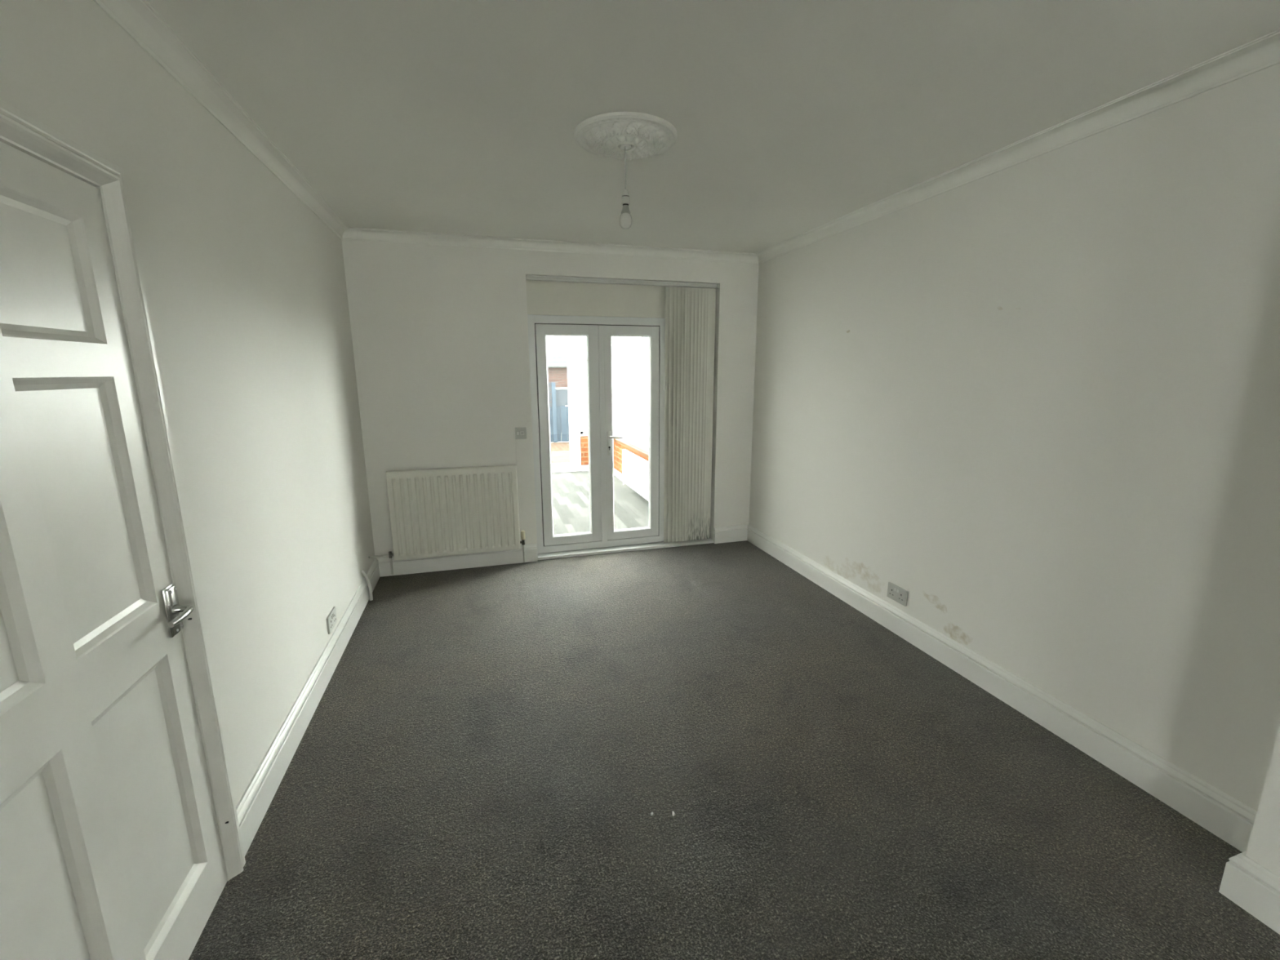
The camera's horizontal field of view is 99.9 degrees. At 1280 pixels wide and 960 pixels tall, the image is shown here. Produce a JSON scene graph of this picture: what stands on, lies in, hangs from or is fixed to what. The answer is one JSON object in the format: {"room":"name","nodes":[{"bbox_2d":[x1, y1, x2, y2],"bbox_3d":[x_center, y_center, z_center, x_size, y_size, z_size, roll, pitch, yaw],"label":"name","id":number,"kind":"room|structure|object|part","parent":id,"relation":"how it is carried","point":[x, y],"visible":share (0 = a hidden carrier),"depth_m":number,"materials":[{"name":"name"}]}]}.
{"room":"empty living room","nodes":[
{"label":"empty living room","id":0,"kind":"room"},
{"bbox_2d":[0,0,374,806],"bbox_3d":[-0.859,0.350,-0.229,0.120,2.500,9.320,-3,12,-16],"label":"wall","id":1,"kind":"structure","parent":0,"point":[245,286],"depth_m":1.91,"materials":[{"name":"paint"}]},
{"bbox_2d":[0,99,245,959],"bbox_3d":[-1.160,0.324,1.068,0.125,2.039,0.966,-3,12,-16],"label":"door","id":2,"kind":"structure","parent":1,"relation":"in","point":[121,839],"depth_m":1.19,"materials":[{"name":"paint"}]},
{"bbox_3d":[-1.219,0.356,1.414,0.051,0.028,0.117,-3,12,-16],"label":"lever","id":3,"kind":"part","parent":2,"relation":"part of","materials":[{"name":"silver metal"}]},
{"bbox_2d":[235,557,379,855],"bbox_3d":[-1.656,0.914,2.926,0.024,0.149,2.587,-3,12,-16],"label":"baseboard","id":4,"kind":"structure","parent":1,"relation":"attached to","point":[253,805],"depth_m":2.26,"materials":[{"name":"white paint"}]},
{"bbox_2d":[326,606,337,634],"bbox_3d":[-1.665,0.758,2.909,0.014,0.090,0.155,-3,12,-16],"label":"wall socket","id":5,"kind":"object","parent":1,"relation":"attached to","point":[331,620],"visible":1,"depth_m":2.89,"materials":[{"name":"white plastic"}]},
{"bbox_2d":[361,569,373,600],"bbox_3d":[-1.877,0.721,3.695,0.069,0.218,0.028,1,12,8],"label":"pipe","id":6,"kind":"object","parent":1,"relation":"attached to","point":[370,588],"visible":0.98,"depth_m":3.69,"materials":[{"name":"white"}]},
{"bbox_2d":[341,239,759,562],"bbox_3d":[-0.553,-0.602,4.476,3.173,2.500,0.280,-3,12,-16],"label":"wall","id":7,"kind":"structure","parent":0,"point":[440,333],"depth_m":4.06,"materials":[{"name":"paint"}]},
{"bbox_2d":[368,464,525,574],"bbox_3d":[-1.485,0.311,4.167,1.144,0.810,0.186,-5,12,-23],"label":"radiator","id":8,"kind":"object","parent":7,"relation":"attached to","point":[463,510],"visible":1,"depth_m":4.14,"materials":[{"name":"white metal"}]},
{"bbox_2d":[378,543,537,577],"bbox_3d":[-1.430,0.636,4.301,1.200,0.149,0.024,-3,12,-16],"label":"baseboard","id":9,"kind":"structure","parent":7,"relation":"attached to","point":[514,556],"depth_m":4.29,"materials":[{"name":"white paint"}]},
{"bbox_2d":[515,439,518,465],"bbox_3d":[-0.980,-0.225,4.274,0.016,0.215,0.007,-3,12,-16],"label":"trunking","id":10,"kind":"structure","parent":7,"relation":"attached to","point":[516,440],"depth_m":4.27,"materials":[{"name":"paint"}]},
{"bbox_2d":[515,426,526,439],"bbox_3d":[-0.943,-0.369,4.248,0.086,0.092,0.016,-3,12,-16],"label":"switch","id":11,"kind":"object","parent":7,"relation":"attached to","point":[520,433],"visible":1,"depth_m":4.25,"materials":[{"name":"grey plastic"}]},
{"bbox_2d":[527,314,664,553],"bbox_3d":[-0.311,-0.365,4.535,1.181,1.952,0.135,-3,12,-16],"label":"door","id":12,"kind":"structure","parent":7,"relation":"in","point":[598,331],"depth_m":4.50,"materials":[{"name":"white plastic"}]},
{"bbox_3d":[-0.206,-0.359,4.522,0.119,0.025,0.049,-3,12,-16],"label":"lever","id":13,"kind":"part","parent":12,"relation":"part of","materials":[{"name":"white plastic"}]},
{"bbox_2d":[525,280,715,317],"bbox_3d":[-0.127,-0.522,4.596,1.590,2.233,0.064,-3,12,-16],"label":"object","id":14,"kind":"structure","parent":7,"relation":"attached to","point":[543,297],"depth_m":4.31,"materials":[{"name":"white paint"}]},
{"bbox_2d":[525,275,719,543],"bbox_3d":[-0.100,-0.507,4.512,1.586,2.227,0.050,-3,12,-16],"label":"vertical blind","id":15,"kind":"object","parent":7,"relation":"attached to","point":[689,313],"visible":1,"depth_m":4.64,"materials":[{"name":"white fabric"}]},
{"bbox_3d":[0.205,-1.225,4.448,0.008,0.729,0.003,6,13,28],"label":"pull cord","id":16,"kind":"part","parent":15,"relation":"part of","materials":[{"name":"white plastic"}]},
{"bbox_2d":[713,524,747,543],"bbox_3d":[0.836,0.497,4.952,0.327,0.149,0.024,-3,12,-16],"label":"baseboard","id":17,"kind":"structure","parent":7,"relation":"attached to","point":[738,532],"depth_m":4.94,"materials":[{"name":"white paint"}]},
{"bbox_2d":[580,435,588,465],"bbox_3d":[-0.680,-0.441,8.595,0.555,0.553,0.120,-3,12,-16],"label":"wall","id":18,"kind":"structure","parent":0,"point":[584,439],"depth_m":8.47,"materials":[{"name":"orange brick"}]},
{"bbox_2d":[577,336,587,434],"bbox_3d":[-0.693,-1.555,8.367,0.535,1.672,0.060,-3,12,-16],"label":"window","id":19,"kind":"structure","parent":18,"relation":"in","point":[580,359],"depth_m":8.29,"materials":[{"name":"white plastic"}]},
{"bbox_2d":[551,471,648,534],"bbox_3d":[-1.469,0.321,6.487,3.320,0.100,3.930,-3,12,-16],"label":"floor","id":20,"kind":"structure","parent":0,"point":[571,490],"depth_m":6.32,"materials":[{"name":"grey laminate"}]},
{"bbox_2d":[613,439,648,493],"bbox_3d":[0.064,-0.094,6.868,0.120,0.553,3.680,-3,12,-16],"label":"wall","id":21,"kind":"structure","parent":0,"point":[618,446],"depth_m":7.83,"materials":[{"name":"orange brick"}]},
{"bbox_2d":[581,465,648,501],"bbox_3d":[-0.201,0.149,6.838,0.434,0.090,3.680,-3,12,-16],"label":"baseboard","id":22,"kind":"structure","parent":21,"relation":"attached to","point":[640,491],"depth_m":7.29,"materials":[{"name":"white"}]},
{"bbox_2d":[612,337,648,452],"bbox_3d":[0.057,-1.209,6.657,0.060,1.678,3.690,-3,12,-16],"label":"window","id":23,"kind":"structure","parent":21,"relation":"in","point":[644,353],"depth_m":7.00,"materials":[{"name":"white plastic"}]},
{"bbox_2d":[613,435,648,456],"bbox_3d":[0.055,-0.373,6.804,0.160,0.018,3.650,-3,12,-16],"label":"sill","id":24,"kind":"structure","parent":21,"relation":"on","point":[621,441],"depth_m":7.08,"materials":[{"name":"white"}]},
{"bbox_2d":[622,448,648,492],"bbox_3d":[0.080,0.016,6.458,0.088,0.500,2.098,-3,12,-16],"label":"radiator","id":25,"kind":"object","parent":21,"relation":"attached to","point":[635,468],"visible":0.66,"depth_m":6.73,"materials":[{"name":"white metal"}]},
{"bbox_2d":[146,0,1279,253],"bbox_3d":[0.777,-1.007,-0.150,3.423,0.120,9.060,-3,12,-16],"label":"ceiling","id":26,"kind":"structure","parent":0,"point":[790,118],"depth_m":1.85,"materials":[{"name":"paint"}]},
{"bbox_2d":[573,111,677,160],"bbox_3d":[-0.059,-1.400,2.229,0.426,0.048,0.426,-3,12,-16],"label":"ceiling rose","id":27,"kind":"object","parent":26,"relation":"attached to","point":[644,135],"visible":0.99,"depth_m":2.15,"materials":[{"name":"white paint"}]},
{"bbox_2d":[619,146,631,229],"bbox_3d":[-0.060,-1.222,2.251,0.054,0.318,0.054,-3,12,-16],"label":"pendant light","id":28,"kind":"object","parent":27,"relation":"hanging from","point":[625,218],"visible":1,"depth_m":2.25,"materials":[{"name":"grey plastic"}]},
{"bbox_3d":[-0.061,-1.293,2.237,0.006,0.173,0.006,1,11,6],"label":"cord","id":29,"kind":"part","parent":28,"relation":"part of","materials":[{"name":"grey plastic"}]},
{"bbox_3d":[-0.060,-1.096,2.277,0.054,0.061,0.054,-3,12,-16],"label":"bulb","id":30,"kind":"part","parent":28,"relation":"part of","materials":[{"name":"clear glass"}]},
{"bbox_3d":[-0.060,-1.140,2.268,0.040,0.034,0.040,-3,12,-16],"label":"bulb","id":31,"kind":"part","parent":28,"relation":"part of","materials":[{"name":"grey plastic"}]},
{"bbox_2d":[619,143,631,150],"bbox_3d":[-0.059,-1.400,2.229,0.051,0.047,0.051,-3,12,-16],"label":"cup","id":32,"kind":"object","parent":27,"relation":"on","point":[628,146],"depth_m":2.22,"materials":[{"name":"white plastic"}]},
{"bbox_2d":[93,0,1279,263],"bbox_3d":[0.743,-0.923,-0.102,3.173,0.068,8.940,-3,12,-16],"label":"crown molding","id":33,"kind":"structure","parent":26,"relation":"attached to","point":[137,18],"depth_m":2.18,"materials":[{"name":"paint"}]},
{"bbox_2d":[188,540,1279,959],"bbox_3d":[0.777,1.555,0.397,3.423,0.120,9.120,-3,12,-16],"label":"floor","id":34,"kind":"structure","parent":0,"point":[481,770],"depth_m":1.97,"materials":[{"name":"grey carpet"}]},
{"bbox_2d":[537,537,713,559],"bbox_3d":[-0.110,0.598,4.778,1.590,0.026,0.156,-3,12,-16],"label":"threshold","id":35,"kind":"object","parent":34,"relation":"on","point":[552,555],"visible":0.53,"depth_m":4.70,"materials":[{"name":"white plastic"}]},
{"bbox_2d":[748,62,1279,810],"bbox_3d":[2.315,0.157,0.682,0.150,2.500,9.320,-3,12,-16],"label":"wall","id":36,"kind":"structure","parent":0,"point":[1035,401],"depth_m":2.19,"materials":[{"name":"paint"}]},
{"bbox_2d":[887,582,907,606],"bbox_3d":[1.534,0.680,3.212,0.014,0.096,0.150,-3,12,-16],"label":"wall socket","id":37,"kind":"object","parent":36,"relation":"attached to","point":[895,593],"visible":1,"depth_m":3.20,"materials":[{"name":"grey plastic"}]},
{"bbox_2d":[746,524,1279,934],"bbox_3d":[1.626,0.993,2.488,0.274,0.149,5.289,-3,12,-16],"label":"baseboard","id":38,"kind":"structure","parent":36,"relation":"attached to","point":[1220,814],"depth_m":2.17,"materials":[{"name":"white paint"}]},
{"bbox_2d":[1245,724,1279,876],"bbox_3d":[2.136,0.177,0.583,0.250,2.500,1.725,-3,12,-16],"label":"wall","id":39,"kind":"structure","parent":0,"point":[1264,845],"depth_m":1.52,"materials":[{"name":"paint"}]},
{"bbox_3d":[-2.774,-0.263,8.004,1.720,0.450,0.120,-3,12,-16],"label":"wall","id":40,"kind":"structure","parent":0,"visible":0},
{"bbox_2d":[546,335,581,472],"bbox_3d":[-1.437,-1.215,8.154,1.040,2.250,0.131,-3,12,-16],"label":"door","id":41,"kind":"structure","parent":40,"relation":"in","point":[554,343],"depth_m":8.26,"materials":[{"name":"white plastic"}]},
{"bbox_3d":[-1.085,-1.091,8.243,0.110,0.210,0.054,-3,12,-16],"label":"handle","id":42,"kind":"part","parent":41,"relation":"part of","materials":[{"name":"white plastic"}]},
{"label":"outside","id":43,"kind":"structure","parent":0,"visible":0},
{"bbox_2d":[552,394,623,442],"bbox_3d":[-1.494,-2.794,22.751,50.000,0.160,35.300,-3,12,-16],"label":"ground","id":44,"kind":"structure","parent":43,"point":[618,420],"depth_m":21.97,"materials":[{"name":"white"}]},
{"bbox_2d":[546,351,568,432],"bbox_3d":[-3.954,-2.996,15.706,3.820,3.038,3.490,-3,12,-16],"label":"building","id":45,"kind":"structure","parent":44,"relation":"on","point":[557,360],"depth_m":14.70,"materials":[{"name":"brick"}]},
{"bbox_2d":[548,382,569,442],"bbox_3d":[-2.808,-1.541,12.435,2.846,1.400,0.120,-3,12,-16],"label":"fence","id":46,"kind":"object","parent":44,"relation":"on","point":[559,420],"visible":0.23,"depth_m":12.70,"materials":[{"name":"blue wood"}]},
{"bbox_3d":[-2.014,-1.585,12.642,0.090,1.400,0.078,-3,12,-16],"label":"post","id":47,"kind":"part","parent":46,"relation":"part of","materials":[{"name":"blue stone"}]},
{"bbox_3d":[-2.817,-1.278,12.521,2.846,0.850,0.026,-3,12,-16],"label":"panel","id":48,"kind":"part","parent":46,"relation":"part of","materials":[{"name":"blue stone"}]},
{"bbox_3d":[-1.775,-1.945,12.696,0.440,0.378,0.020,-3,12,-16],"label":"panel","id":49,"kind":"part","parent":46,"relation":"part of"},
{"bbox_3d":[-1.775,-2.153,12.653,0.440,0.043,0.060,-3,12,-16],"label":"capping rail","id":50,"kind":"part","parent":46,"relation":"part of","materials":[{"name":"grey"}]},
{"bbox_2d":[551,450,569,463],"bbox_3d":[-2.247,-0.268,9.761,4.100,0.038,2.870,-3,12,-16],"label":"patio","id":51,"kind":"structure","parent":44,"relation":"on","point":[557,456],"depth_m":10.59,"materials":[{"name":"white concrete"}]},
{"bbox_2d":[551,441,569,451],"bbox_3d":[-2.848,-0.674,11.769,4.100,0.040,1.399,-3,12,-16],"label":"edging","id":52,"kind":"object","parent":44,"relation":"on","point":[565,446],"depth_m":12.02,"materials":[{"name":"brick"}]},
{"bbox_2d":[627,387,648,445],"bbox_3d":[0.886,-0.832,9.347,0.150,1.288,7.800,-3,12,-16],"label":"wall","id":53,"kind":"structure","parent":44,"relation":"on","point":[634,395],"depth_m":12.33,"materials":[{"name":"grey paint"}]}
]}

